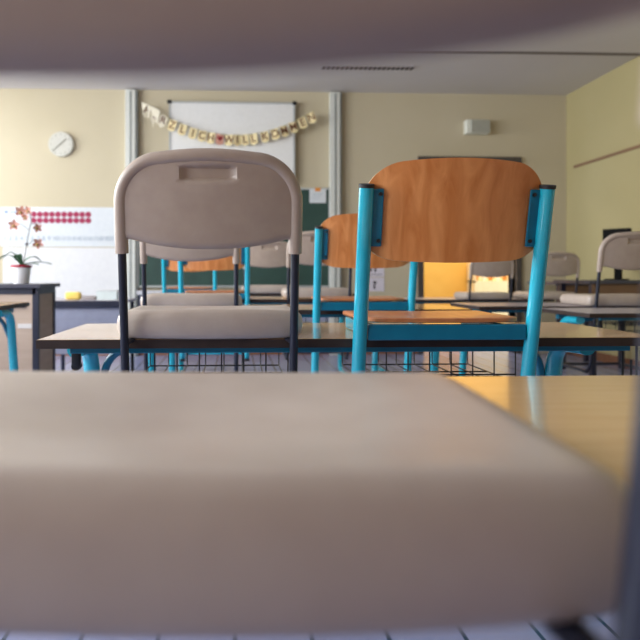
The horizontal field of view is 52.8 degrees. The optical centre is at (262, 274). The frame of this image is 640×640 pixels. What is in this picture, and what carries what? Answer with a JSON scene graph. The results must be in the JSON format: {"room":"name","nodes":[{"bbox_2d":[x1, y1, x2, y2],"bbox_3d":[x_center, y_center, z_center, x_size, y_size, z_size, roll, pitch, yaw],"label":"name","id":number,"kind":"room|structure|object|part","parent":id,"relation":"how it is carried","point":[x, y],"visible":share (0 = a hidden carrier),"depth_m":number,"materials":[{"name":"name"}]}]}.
{"room":"classroom","nodes":[
{"label":"classroom","id":0,"kind":"room"},
{"bbox_2d":[0,88,565,353],"bbox_3d":[-0.259,-0.570,7.085,7.900,2.880,0.180,0,0,-3],"label":"wall","id":1,"kind":"structure","parent":0,"point":[380,130],"depth_m":7.04,"materials":[{"name":"beige paint"}]},
{"bbox_2d":[0,207,114,246],"bbox_3d":[-2.146,-0.518,6.907,1.355,0.427,0.009,0,0,-3],"label":"poster","id":2,"kind":"object","parent":1,"relation":"attached to","point":[61,226],"visible":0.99,"depth_m":6.90,"materials":[{"name":"white paper"}]},
{"bbox_2d":[3,248,118,297],"bbox_3d":[-2.143,-0.022,6.904,1.300,0.545,0.018,0,0,-3],"label":"whiteboard","id":3,"kind":"object","parent":1,"relation":"attached to","point":[86,271],"visible":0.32,"depth_m":6.90,"materials":[{"name":"white paint"}]},
{"bbox_2d":[48,132,73,156],"bbox_3d":[-2.172,-1.405,6.886,0.264,0.264,0.051,0,0,-3],"label":"wall clock","id":4,"kind":"object","parent":1,"relation":"attached to","point":[60,144],"visible":1,"depth_m":6.86,"materials":[{"name":"white plastic"}]},
{"bbox_2d":[125,89,137,355],"bbox_3d":[-1.415,-0.560,6.900,0.128,2.860,0.090,0,0,-3],"label":"pylon","id":5,"kind":"object","parent":1,"relation":"attached to","point":[131,95],"visible":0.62,"depth_m":6.86,"materials":[{"name":"metal"}]},
{"bbox_2d":[167,100,296,174],"bbox_3d":[-0.333,-1.438,6.948,1.400,0.895,0.088,0,0,-3],"label":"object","id":6,"kind":"object","parent":1,"relation":"attached to","point":[227,118],"visible":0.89,"depth_m":6.92,"materials":[{"name":"ceramic"}]},
{"bbox_2d":[142,102,316,145],"bbox_3d":[-0.358,-1.613,6.853,1.873,0.464,0.059,0,0,-3],"label":"garland","id":7,"kind":"object","parent":6,"relation":"hanging from","point":[156,116],"visible":1,"depth_m":6.86},
{"bbox_2d":[137,188,329,321],"bbox_3d":[-0.311,-0.220,6.915,2.082,1.460,0.155,0,0,-3],"label":"chalkboard","id":8,"kind":"object","parent":1,"relation":"attached to","point":[313,214],"visible":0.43,"depth_m":6.96,"materials":[{"name":"metal"}]},
{"bbox_2d":[137,291,161,294],"bbox_3d":[-0.309,0.188,6.916,2.075,0.045,0.155,0,0,-2],"label":"chalk tray","id":9,"kind":"object","parent":8,"relation":"on","point":[138,292],"depth_m":6.80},
{"bbox_3d":[-0.312,0.360,6.978,2.075,0.300,0.030,0,0,-2],"label":"skirt panel","id":10,"kind":"part","parent":8,"relation":"part of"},
{"bbox_2d":[310,188,325,202],"bbox_3d":[0.597,-0.868,6.970,0.180,0.165,0.007,0,0,-3],"label":"card","id":11,"kind":"object","parent":8,"relation":"attached to","point":[317,195],"visible":1,"depth_m":6.97,"materials":[{"name":"white paper"}]},
{"bbox_2d":[56,352,416,355],"bbox_3d":[-1.099,0.828,6.950,5.610,0.085,0.018,0,0,-3],"label":"baseboard","id":12,"kind":"structure","parent":1,"relation":"attached to","point":[343,352],"depth_m":6.99,"materials":[{"name":"brown wood"}]},
{"bbox_2d":[329,92,341,354],"bbox_3d":[0.793,-0.560,6.996,0.128,2.860,0.090,0,0,-3],"label":"pylon","id":13,"kind":"object","parent":1,"relation":"attached to","point":[335,98],"visible":0.66,"depth_m":6.96,"materials":[{"name":"paint"}]},
{"bbox_2d":[369,278,383,290],"bbox_3d":[1.228,0.105,7.057,0.220,0.152,0.004,0,0,-3],"label":"drawing sheet","id":14,"kind":"object","parent":1,"relation":"attached to","point":[376,284],"visible":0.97,"depth_m":7.06,"materials":[{"name":"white paper"}]},
{"bbox_2d":[370,268,383,276],"bbox_3d":[1.228,-0.055,7.057,0.220,0.152,0.004,0,0,-3],"label":"drawing sheet","id":15,"kind":"object","parent":1,"relation":"attached to","point":[374,272],"visible":0.6,"depth_m":7.06,"materials":[{"name":"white paper"}]},
{"bbox_2d":[418,156,521,353],"bbox_3d":[2.289,-0.220,7.187,1.160,2.180,0.220,0,0,-3],"label":"door","id":16,"kind":"structure","parent":1,"relation":"in","point":[517,283],"depth_m":7.10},
{"bbox_2d":[464,119,489,134],"bbox_3d":[2.359,-1.630,7.057,0.260,0.150,0.106,0,0,-3],"label":"loudspeaker","id":17,"kind":"object","parent":1,"relation":"attached to","point":[471,126],"visible":1,"depth_m":7.01,"materials":[{"name":"white plastic"}]},
{"bbox_2d":[471,120,489,132],"bbox_3d":[2.385,-1.630,7.008,0.207,0.140,0.006,0,0,-2],"label":"grille","id":18,"kind":"object","parent":17,"relation":"attached to","point":[477,126],"depth_m":7.01,"materials":[{"name":"white plastic"}]},
{"bbox_2d":[0,351,634,639],"bbox_3d":[-0.109,0.920,3.649,7.900,0.100,13.100,0,0,-3],"label":"floor","id":19,"kind":"structure","parent":0,"point":[603,626],"depth_m":5.89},
{"bbox_2d":[0,302,29,370],"bbox_3d":[-2.012,0.510,3.265,1.460,0.720,0.500,0,0,-3],"label":"table","id":20,"kind":"object","parent":19,"relation":"on","point":[6,308],"visible":0.49,"depth_m":3.39,"materials":[{"name":"metal"}]},
{"bbox_3d":[-1.335,0.519,3.338,0.046,0.691,0.347,0,0,-2],"label":"leg","id":21,"kind":"part","parent":20,"relation":"part of","materials":[{"name":"metal"}]},
{"bbox_2d":[0,283,59,370],"bbox_3d":[-1.967,0.464,4.323,1.056,0.812,0.470,0,0,-3],"label":"desk","id":22,"kind":"object","parent":19,"relation":"on","point":[36,321],"visible":0.73,"depth_m":4.14,"materials":[{"name":"brown wood"}]},
{"bbox_3d":[-1.955,0.448,4.135,0.925,0.645,0.020,0,0,-2],"label":"panel","id":23,"kind":"part","parent":22,"relation":"part of","materials":[{"name":"brown wood"}]},
{"bbox_2d":[0,206,51,283],"bbox_3d":[-1.604,-0.202,4.294,0.364,0.519,0.136,0,0,-3],"label":"potted orchid","id":24,"kind":"object","parent":22,"relation":"on","point":[21,273],"visible":1,"depth_m":4.28,"materials":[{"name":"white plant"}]},
{"bbox_3d":[-1.664,-0.338,4.278,0.073,0.071,0.016,6,11,-7],"label":"flower","id":25,"kind":"part","parent":24,"relation":"part of","materials":[{"name":"pink plant"}]},
{"bbox_3d":[-1.621,-0.001,4.293,0.128,0.118,0.128,0,0,-2],"label":"pot","id":26,"kind":"part","parent":24,"relation":"part of","materials":[{"name":"white ceramic"}]},
{"bbox_3d":[-1.618,-0.428,4.280,0.075,0.073,0.016,18,7,-16],"label":"flower","id":27,"kind":"part","parent":24,"relation":"part of","materials":[{"name":"pink plant"}]},
{"bbox_3d":[-1.575,-0.435,4.282,0.059,0.057,0.016,-18,8,11],"label":"flower","id":28,"kind":"part","parent":24,"relation":"part of","materials":[{"name":"pink plant"}]},
{"bbox_3d":[-1.602,-0.248,4.294,0.100,0.394,0.007,0,0,-2],"label":"stem","id":29,"kind":"part","parent":24,"relation":"part of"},
{"bbox_3d":[-1.509,-0.318,4.287,0.060,0.062,0.016,-41,28,-23],"label":"flower","id":30,"kind":"part","parent":24,"relation":"part of","materials":[{"name":"pink plant"}]},
{"bbox_3d":[-1.506,-0.213,4.286,0.072,0.070,0.016,38,-7,-24],"label":"flower","id":31,"kind":"part","parent":24,"relation":"part of","materials":[{"name":"pink plant"}]},
{"bbox_3d":[-1.482,0.417,4.345,0.017,0.585,0.330,0,0,-2],"label":"panel","id":32,"kind":"part","parent":22,"relation":"part of","materials":[{"name":"brown wood"}]},
{"bbox_2d":[56,298,136,370],"bbox_3d":[-1.483,0.540,5.538,0.680,0.660,0.606,0,0,-3],"label":"table","id":33,"kind":"object","parent":19,"relation":"on","point":[70,314],"visible":0.27,"depth_m":5.26,"materials":[{"name":"grey laminate"}]},
{"bbox_3d":[-1.803,0.550,5.767,0.036,0.640,0.036,0,0,-2],"label":"leg","id":34,"kind":"part","parent":33,"relation":"part of","materials":[{"name":"black metal"}]},
{"bbox_2d":[65,292,81,299],"bbox_3d":[-1.615,0.177,5.455,0.130,0.065,0.080,0,0,-3],"label":"sponge","id":35,"kind":"object","parent":33,"relation":"on","point":[68,295],"visible":1,"depth_m":5.42,"materials":[{"name":"yellow"}]},
{"bbox_3d":[-1.471,0.440,5.268,0.640,0.420,0.015,0,0,-2],"label":"panel","id":36,"kind":"part","parent":33,"relation":"part of","materials":[{"name":"beige wood"}]},
{"bbox_2d":[82,295,96,299],"bbox_3d":[-1.479,0.193,5.451,0.120,0.035,0.060,0,0,-3],"label":"eraser","id":37,"kind":"object","parent":33,"relation":"on","point":[85,297],"visible":1,"depth_m":5.42,"materials":[{"name":"grey fabric"}]},
{"bbox_2d":[96,290,118,299],"bbox_3d":[-1.331,0.169,5.497,0.180,0.083,0.130,0,0,-3],"label":"clear box","id":38,"kind":"object","parent":33,"relation":"on","point":[101,294],"visible":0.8,"depth_m":5.44,"materials":[{"name":"white plastic"}]},
{"bbox_3d":[-1.184,0.550,5.794,0.036,0.640,0.036,0,0,-2],"label":"leg","id":39,"kind":"part","parent":33,"relation":"part of","materials":[{"name":"black metal"}]},
{"bbox_2d":[178,293,354,372],"bbox_3d":[-0.007,0.510,5.435,1.500,0.720,0.500,0,0,-3],"label":"table","id":40,"kind":"object","parent":19,"relation":"on","point":[341,319],"visible":0.07,"depth_m":5.57,"materials":[{"name":"laminate"}]},
{"bbox_3d":[-0.708,0.519,5.448,0.046,0.691,0.347,0,0,-2],"label":"leg","id":41,"kind":"part","parent":40,"relation":"part of","materials":[{"name":"metal"}]},
{"bbox_2d":[162,259,216,292],"bbox_3d":[-0.590,0.145,5.255,0.437,0.792,0.529,0,0,-3],"label":"chair","id":42,"kind":"object","parent":40,"relation":"on","point":[171,265],"visible":0.36,"depth_m":5.06,"materials":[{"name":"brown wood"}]},
{"bbox_3d":[-0.580,-0.139,5.036,0.400,0.223,0.092,0,0,-2],"label":"backrest","id":43,"kind":"part","parent":42,"relation":"part of","materials":[{"name":"brown wood"}]},
{"bbox_3d":[-0.592,0.113,5.299,0.376,0.028,0.414,0,0,-2],"label":"seat","id":44,"kind":"part","parent":42,"relation":"part of","materials":[{"name":"brown wood"}]},
{"bbox_3d":[-0.583,0.132,5.102,0.368,0.036,0.018,0,0,-2],"label":"seat rail","id":45,"kind":"part","parent":42,"relation":"part of","materials":[{"name":"metal"}]},
{"bbox_2d":[242,241,287,293],"bbox_3d":[0.040,0.135,5.295,0.441,0.814,0.537,0,0,-3],"label":"shell chair","id":46,"kind":"object","parent":40,"relation":"on","point":[272,255],"visible":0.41,"depth_m":5.06,"materials":[{"name":"beige plastic"}]},
{"bbox_3d":[0.037,0.114,5.349,0.436,0.071,0.424,0,0,-2],"label":"seat","id":47,"kind":"part","parent":46,"relation":"part of","materials":[{"name":"beige plastic"}]},
{"bbox_3d":[0.049,-0.159,5.072,0.416,0.226,0.086,0,0,-2],"label":"backrest","id":48,"kind":"part","parent":46,"relation":"part of","materials":[{"name":"beige plastic"}]},
{"bbox_3d":[0.690,0.519,5.509,0.046,0.691,0.347,0,0,-2],"label":"leg","id":49,"kind":"part","parent":40,"relation":"part of","materials":[{"name":"metal"}]},
{"bbox_2d":[169,296,397,371],"bbox_3d":[0.085,0.510,4.238,1.500,0.720,0.500,0,0,-3],"label":"table","id":50,"kind":"object","parent":19,"relation":"on","point":[253,299],"visible":0.03,"depth_m":4.08,"materials":[{"name":"laminate"}]},
{"bbox_3d":[-0.616,0.519,4.251,0.046,0.691,0.347,0,0,-2],"label":"leg","id":51,"kind":"part","parent":50,"relation":"part of","materials":[{"name":"metal"}]},
{"bbox_2d":[178,247,249,361],"bbox_3d":[-0.304,0.145,4.066,0.437,0.792,0.529,0,0,-3],"label":"chair","id":52,"kind":"object","parent":50,"relation":"on","point":[226,263],"visible":0.47,"depth_m":3.87,"materials":[{"name":"brown wood"}]},
{"bbox_3d":[-0.294,-0.139,3.848,0.400,0.223,0.092,0,0,-2],"label":"backrest","id":53,"kind":"part","parent":52,"relation":"part of","materials":[{"name":"brown wood"}]},
{"bbox_3d":[-0.306,0.113,4.111,0.376,0.028,0.414,0,0,-2],"label":"seat","id":54,"kind":"part","parent":52,"relation":"part of","materials":[{"name":"brown wood"}]},
{"bbox_3d":[0.086,0.188,4.230,1.360,0.034,0.425,0,0,-2],"label":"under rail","id":55,"kind":"part","parent":50,"relation":"part of","materials":[{"name":"metal"}]},
{"bbox_2d":[281,231,351,359],"bbox_3d":[0.345,0.135,4.167,0.441,0.814,0.537,0,0,-3],"label":"shell chair","id":56,"kind":"object","parent":50,"relation":"on","point":[308,237],"visible":0.36,"depth_m":3.98,"materials":[{"name":"beige plastic"}]},
{"bbox_3d":[0.353,-0.159,3.944,0.416,0.226,0.086,0,0,-2],"label":"backrest","id":57,"kind":"part","parent":56,"relation":"part of","materials":[{"name":"beige plastic"}]},
{"bbox_3d":[0.341,0.114,4.221,0.436,0.071,0.424,0,0,-2],"label":"seat","id":58,"kind":"part","parent":56,"relation":"part of","materials":[{"name":"beige plastic"}]},
{"bbox_3d":[0.783,0.519,4.312,0.046,0.691,0.347,0,0,-2],"label":"leg","id":59,"kind":"part","parent":50,"relation":"part of","materials":[{"name":"metal"}]},
{"bbox_2d":[148,304,472,371],"bbox_3d":[0.158,0.510,3.020,1.500,0.720,0.500,0,0,-3],"label":"table","id":60,"kind":"object","parent":19,"relation":"on","point":[306,310],"visible":0.02,"depth_m":2.95,"materials":[{"name":"laminate"}]},
{"bbox_3d":[-0.543,0.519,3.033,0.046,0.691,0.347,0,0,-2],"label":"leg","id":61,"kind":"part","parent":60,"relation":"part of","materials":[{"name":"metal"}]},
{"bbox_2d":[140,242,241,371],"bbox_3d":[-0.313,0.135,2.877,0.441,0.814,0.537,0,0,-3],"label":"shell chair","id":62,"kind":"object","parent":60,"relation":"on","point":[156,251],"visible":0.38,"depth_m":2.69,"materials":[{"name":"beige plastic"}]},
{"bbox_3d":[-0.304,-0.159,2.654,0.416,0.226,0.086,0,0,-2],"label":"backrest","id":63,"kind":"part","parent":62,"relation":"part of","materials":[{"name":"beige plastic"}]},
{"bbox_3d":[-0.316,0.114,2.931,0.436,0.071,0.424,0,0,-2],"label":"seat","id":64,"kind":"part","parent":62,"relation":"part of","materials":[{"name":"beige plastic"}]},
{"bbox_3d":[0.159,0.188,3.012,1.360,0.034,0.425,0,0,-2],"label":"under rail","id":65,"kind":"part","parent":60,"relation":"part of","materials":[{"name":"metal"}]},
{"bbox_2d":[311,213,417,371],"bbox_3d":[0.421,0.145,2.856,0.437,0.792,0.529,0,0,-3],"label":"chair","id":66,"kind":"object","parent":60,"relation":"on","point":[335,245],"visible":0.53,"depth_m":2.65,"materials":[{"name":"brown wood"}]},
{"bbox_3d":[0.419,0.113,2.901,0.376,0.028,0.414,0,0,-2],"label":"seat","id":67,"kind":"part","parent":66,"relation":"part of","materials":[{"name":"brown wood"}]},
{"bbox_3d":[0.427,0.132,2.704,0.368,0.036,0.018,0,0,-2],"label":"seat rail","id":68,"kind":"part","parent":66,"relation":"part of","materials":[{"name":"metal"}]},
{"bbox_3d":[0.430,-0.139,2.638,0.400,0.223,0.092,0,0,-2],"label":"backrest","id":69,"kind":"part","parent":66,"relation":"part of","materials":[{"name":"brown wood"}]},
{"bbox_3d":[0.856,0.519,3.094,0.046,0.691,0.347,0,0,-2],"label":"leg","id":70,"kind":"part","parent":60,"relation":"part of","materials":[{"name":"metal"}]},
{"bbox_2d":[36,322,639,376],"bbox_3d":[0.213,0.510,1.761,1.500,0.720,0.500,0,0,-3],"label":"table","id":71,"kind":"object","parent":19,"relation":"on","point":[86,341],"visible":0.42,"depth_m":1.54,"materials":[{"name":"laminate"}]},
{"bbox_3d":[-0.488,0.519,1.774,0.046,0.691,0.347,0,0,-2],"label":"leg","id":72,"kind":"part","parent":71,"relation":"part of","materials":[{"name":"metal"}]},
{"bbox_2d":[114,148,302,371],"bbox_3d":[-0.128,0.135,1.626,0.441,0.814,0.537,0,0,-3],"label":"shell chair","id":73,"kind":"object","parent":71,"relation":"on","point":[191,198],"visible":0.93,"depth_m":1.40,"materials":[{"name":"beige plastic"}]},
{"bbox_3d":[-0.119,-0.159,1.403,0.416,0.226,0.086,0,0,-2],"label":"backrest","id":74,"kind":"part","parent":73,"relation":"part of","materials":[{"name":"beige plastic"}]},
{"bbox_3d":[-0.131,0.114,1.680,0.436,0.071,0.424,0,0,-2],"label":"seat","id":75,"kind":"part","parent":73,"relation":"part of","materials":[{"name":"beige plastic"}]},
{"bbox_2d":[131,352,288,371],"bbox_3d":[-0.136,0.221,1.731,0.384,0.098,0.334,0,0,-2],"label":"basket","id":76,"kind":"object","parent":71,"relation":"on","point":[243,365],"depth_m":1.82,"materials":[{"name":"black metal"}]},
{"bbox_3d":[0.214,0.188,1.754,1.360,0.034,0.425,0,0,-2],"label":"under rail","id":77,"kind":"part","parent":71,"relation":"part of","materials":[{"name":"metal"}]},
{"bbox_2d":[342,351,515,376],"bbox_3d":[0.434,0.221,1.756,0.384,0.098,0.334,0,0,-2],"label":"basket","id":78,"kind":"object","parent":71,"relation":"on","point":[450,363],"depth_m":1.77,"materials":[{"name":"black metal"}]},
{"bbox_2d":[343,158,555,375],"bbox_3d":[0.417,0.145,1.630,0.437,0.792,0.529,0,0,-3],"label":"chair","id":79,"kind":"object","parent":71,"relation":"on","point":[436,210],"visible":0.86,"depth_m":1.41,"materials":[{"name":"brown wood"}]},
{"bbox_3d":[0.415,0.113,1.675,0.376,0.028,0.414,0,0,-2],"label":"seat","id":80,"kind":"part","parent":79,"relation":"part of","materials":[{"name":"brown wood"}]},
{"bbox_3d":[0.424,0.132,1.478,0.368,0.036,0.018,0,0,-2],"label":"seat rail","id":81,"kind":"part","parent":79,"relation":"part of","materials":[{"name":"metal"}]},
{"bbox_3d":[0.427,-0.139,1.412,0.400,0.223,0.092,0,0,-2],"label":"backrest","id":82,"kind":"part","parent":79,"relation":"part of","materials":[{"name":"brown wood"}]},
{"bbox_3d":[0.861,0.519,1.833,0.046,0.691,0.347,0,0,-2],"label":"leg","id":83,"kind":"part","parent":71,"relation":"part of","materials":[{"name":"metal"}]},
{"bbox_2d":[378,297,553,370],"bbox_3d":[1.751,0.540,5.752,1.520,0.660,0.500,0,0,-3],"label":"table","id":84,"kind":"object","parent":19,"relation":"on","point":[419,300],"visible":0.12,"depth_m":5.52,"materials":[{"name":"grey laminate"}]},
{"bbox_3d":[1.751,0.248,5.744,1.380,0.034,0.425,0,0,-2],"label":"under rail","id":85,"kind":"part","parent":84,"relation":"part of","materials":[{"name":"metal"}]},
{"bbox_2d":[454,260,513,315],"bbox_3d":[1.928,0.196,5.604,0.406,0.749,0.494,0,0,-3],"label":"shell chair","id":86,"kind":"object","parent":84,"relation":"on","point":[501,268],"visible":0.74,"depth_m":5.40,"materials":[{"name":"beige plastic"}]},
{"bbox_3d":[1.925,0.177,5.654,0.401,0.065,0.390,0,0,-2],"label":"seat","id":87,"kind":"part","parent":86,"relation":"part of","materials":[{"name":"beige plastic"}]},
{"bbox_3d":[1.936,-0.075,5.399,0.383,0.208,0.079,0,0,-2],"label":"backrest","id":88,"kind":"part","parent":86,"relation":"part of","materials":[{"name":"beige plastic"}]},
{"bbox_2d":[513,252,579,298],"bbox_3d":[2.488,0.195,5.635,0.423,0.781,0.516,0,0,-3],"label":"shell chair","id":89,"kind":"object","parent":84,"relation":"on","point":[559,263],"visible":0.58,"depth_m":5.41,"materials":[{"name":"beige plastic"}]},
{"bbox_3d":[2.484,0.176,5.687,0.419,0.068,0.407,0,0,-2],"label":"seat","id":90,"kind":"part","parent":89,"relation":"part of","materials":[{"name":"beige plastic"}]},
{"bbox_3d":[2.496,-0.087,5.421,0.399,0.217,0.083,0,0,-2],"label":"backrest","id":91,"kind":"part","parent":89,"relation":"part of","materials":[{"name":"beige plastic"}]},
{"bbox_2d":[467,263,507,314],"bbox_3d":[3.444,0.345,9.389,0.800,1.050,0.300,0,0,-3],"label":"display shelf","id":92,"kind":"object","parent":19,"relation":"on","point":[476,286],"visible":0.13,"depth_m":9.24,"materials":[{"name":"beige wood"}]},
{"bbox_2d":[449,375,636,487],"bbox_3d":[0.260,0.510,0.690,1.560,0.720,0.515,0,0,-3],"label":"table","id":93,"kind":"object","parent":19,"relation":"on","point":[592,416],"visible":0.02,"depth_m":0.72,"materials":[{"name":"laminate"}]},
{"bbox_2d":[0,0,639,639],"bbox_3d":[-0.051,0.135,0.404,0.441,0.814,0.537,0,0,1],"label":"shell chair","id":94,"kind":"object","parent":93,"relation":"on","point":[134,505],"visible":1,"depth_m":0.25,"materials":[{"name":"beige plastic"}]},
{"bbox_3d":[-0.049,0.114,0.459,0.436,0.071,0.424,0,0,2],"label":"seat","id":95,"kind":"part","parent":94,"relation":"part of","materials":[{"name":"beige plastic"}]},
{"bbox_3d":[-0.056,-0.159,0.181,0.416,0.226,0.086,0,0,1],"label":"backrest","id":96,"kind":"part","parent":94,"relation":"part of","materials":[{"name":"beige plastic"}]},
{"bbox_2d":[450,302,639,375],"bbox_3d":[1.980,0.525,3.950,1.500,0.690,0.500,0,0,-3],"label":"table","id":97,"kind":"object","parent":19,"relation":"on","point":[485,307],"visible":0.35,"depth_m":3.78,"materials":[{"name":"grey laminate"}]},
{"bbox_3d":[1.278,0.534,3.963,0.046,0.661,0.347,0,0,-2],"label":"leg","id":98,"kind":"part","parent":97,"relation":"part of","materials":[{"name":"metal"}]},
{"bbox_3d":[1.980,0.218,3.943,1.360,0.034,0.425,0,0,-2],"label":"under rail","id":99,"kind":"part","parent":97,"relation":"part of","materials":[{"name":"metal"}]},
{"bbox_2d":[560,231,639,372],"bbox_3d":[2.082,0.165,3.812,0.441,0.814,0.537,0,0,-3],"label":"shell chair","id":100,"kind":"object","parent":97,"relation":"on","point":[621,250],"visible":0.99,"depth_m":3.59,"materials":[{"name":"beige plastic"}]},
{"bbox_3d":[2.078,0.144,3.866,0.436,0.071,0.424,0,0,-2],"label":"seat","id":101,"kind":"part","parent":100,"relation":"part of","materials":[{"name":"beige plastic"}]},
{"bbox_3d":[2.090,-0.129,3.589,0.416,0.226,0.086,0,0,-2],"label":"backrest","id":102,"kind":"part","parent":100,"relation":"part of","materials":[{"name":"beige plastic"}]},
{"bbox_2d":[588,320,639,325],"bbox_3d":[2.280,0.251,3.948,0.384,0.098,0.334,0,0,-2],"label":"basket","id":103,"kind":"object","parent":97,"relation":"on","point":[620,323],"depth_m":3.93,"materials":[{"name":"black metal"}]},
{"bbox_2d":[528,281,588,360],"bbox_3d":[3.111,0.470,6.702,0.400,0.800,0.620,0,0,-3],"label":"desk","id":104,"kind":"object","parent":19,"relation":"on","point":[570,287],"visible":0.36,"depth_m":6.43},
{"bbox_3d":[3.122,0.220,6.432,0.320,0.240,0.020,0,0,-2],"label":"panel","id":105,"kind":"part","parent":104,"relation":"part of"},
{"bbox_3d":[3.261,0.485,6.458,0.044,0.770,0.040,0,0,-2],"label":"leg","id":106,"kind":"part","parent":104,"relation":"part of","materials":[{"name":"black metal"}]},
{"bbox_2d":[542,308,639,375],"bbox_3d":[2.269,0.525,3.282,1.500,0.690,0.500,0,0,-3],"label":"table","id":107,"kind":"object","parent":19,"relation":"on","point":[567,315],"visible":0.36,"depth_m":3.17,"materials":[{"name":"grey laminate"}]},
{"bbox_3d":[1.568,0.534,3.295,0.046,0.661,0.347,0,0,-2],"label":"leg","id":108,"kind":"part","parent":107,"relation":"part of","materials":[{"name":"metal"}]},
{"bbox_3d":[2.269,0.218,3.275,1.360,0.034,0.425,0,0,-2],"label":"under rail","id":109,"kind":"part","parent":107,"relation":"part of","materials":[{"name":"metal"}]},
{"bbox_2d":[595,318,639,332],"bbox_3d":[1.970,0.251,3.254,0.384,0.098,0.334,0,0,-2],"label":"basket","id":110,"kind":"object","parent":107,"relation":"on","point":[634,330],"depth_m":3.41,"materials":[{"name":"black metal"}]},
{"bbox_2d":[553,280,639,375],"bbox_3d":[3.069,0.458,5.699,0.680,0.825,0.620,0,0,-3],"label":"desk","id":111,"kind":"object","parent":19,"relation":"on","point":[606,286],"visible":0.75,"depth_m":5.42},
{"bbox_3d":[2.779,0.472,5.937,0.044,0.795,0.040,0,0,-2],"label":"leg","id":112,"kind":"part","parent":111,"relation":"part of","materials":[{"name":"black metal"}]},
{"bbox_3d":[2.800,0.472,5.437,0.044,0.795,0.040,0,0,-2],"label":"leg","id":113,"kind":"part","parent":111,"relation":"part of","materials":[{"name":"black metal"}]},
{"bbox_3d":[3.081,0.195,5.430,0.600,0.240,0.020,0,0,-2],"label":"panel","id":114,"kind":"part","parent":111,"relation":"part of","materials":[{"name":"brown wood"}]},
{"bbox_2d":[603,228,631,279],"bbox_3d":[3.163,-0.185,5.723,0.140,0.460,0.230,0,0,-41],"label":"monitor","id":115,"kind":"object","parent":111,"relation":"on","point":[618,273],"visible":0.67,"depth_m":5.73,"materials":[{"name":"black plastic"}]},
{"bbox_3d":[3.338,0.472,5.961,0.044,0.795,0.040,0,0,-2],"label":"leg","id":116,"kind":"part","parent":111,"relation":"part of","materials":[{"name":"black metal"}]},
{"bbox_2d":[0,16,639,94],"bbox_3d":[-0.109,-2.070,3.649,7.900,0.180,13.100,0,0,-3],"label":"ceiling","id":117,"kind":"structure","parent":0,"point":[452,73],"depth_m":6.48,"materials":[{"name":"paint"}]},
{"bbox_2d":[321,65,413,69],"bbox_3d":[1.005,-2.001,6.170,0.887,0.018,0.100,0,0,-3],"label":"ceiling vent","id":118,"kind":"object","parent":117,"relation":"in","point":[355,67],"visible":0.9,"depth_m":6.16,"materials":[{"name":"grey metal"}]},
{"bbox_2d":[457,51,639,55],"bbox_3d":[-0.194,-1.993,5.587,7.300,0.034,0.060,0,0,-3],"label":"trim","id":119,"kind":"structure","parent":117,"relation":"attached to","point":[479,52],"depth_m":5.71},
{"bbox_2d":[424,262,466,307],"bbox_3d":[2.885,-0.570,9.585,5.400,2.880,0.100,0,0,-3],"label":"wall","id":120,"kind":"structure","parent":0,"point":[440,279],"depth_m":9.53,"materials":[{"name":"paint"}]},
{"bbox_2d":[566,56,639,359],"bbox_3d":[3.700,-0.570,2.364,0.200,2.880,9.600,0,0,-3],"label":"wall","id":121,"kind":"structure","parent":0,"point":[603,115],"depth_m":6.45,"materials":[{"name":"yellow paint"}]},
{"bbox_2d":[567,352,634,368],"bbox_3d":[3.592,0.828,2.350,0.018,0.085,9.582,0,0,-3],"label":"baseboard","id":122,"kind":"structure","parent":121,"relation":"attached to","point":[602,357],"depth_m":6.35,"materials":[{"name":"brown wood"}]},
{"bbox_2d":[573,144,639,167],"bbox_3d":[3.472,-1.179,5.171,0.012,0.027,3.630,0,0,-3],"label":"trim","id":123,"kind":"structure","parent":121,"relation":"attached to","point":[636,146],"depth_m":6.34,"materials":[{"name":"brown wood"}]}
]}

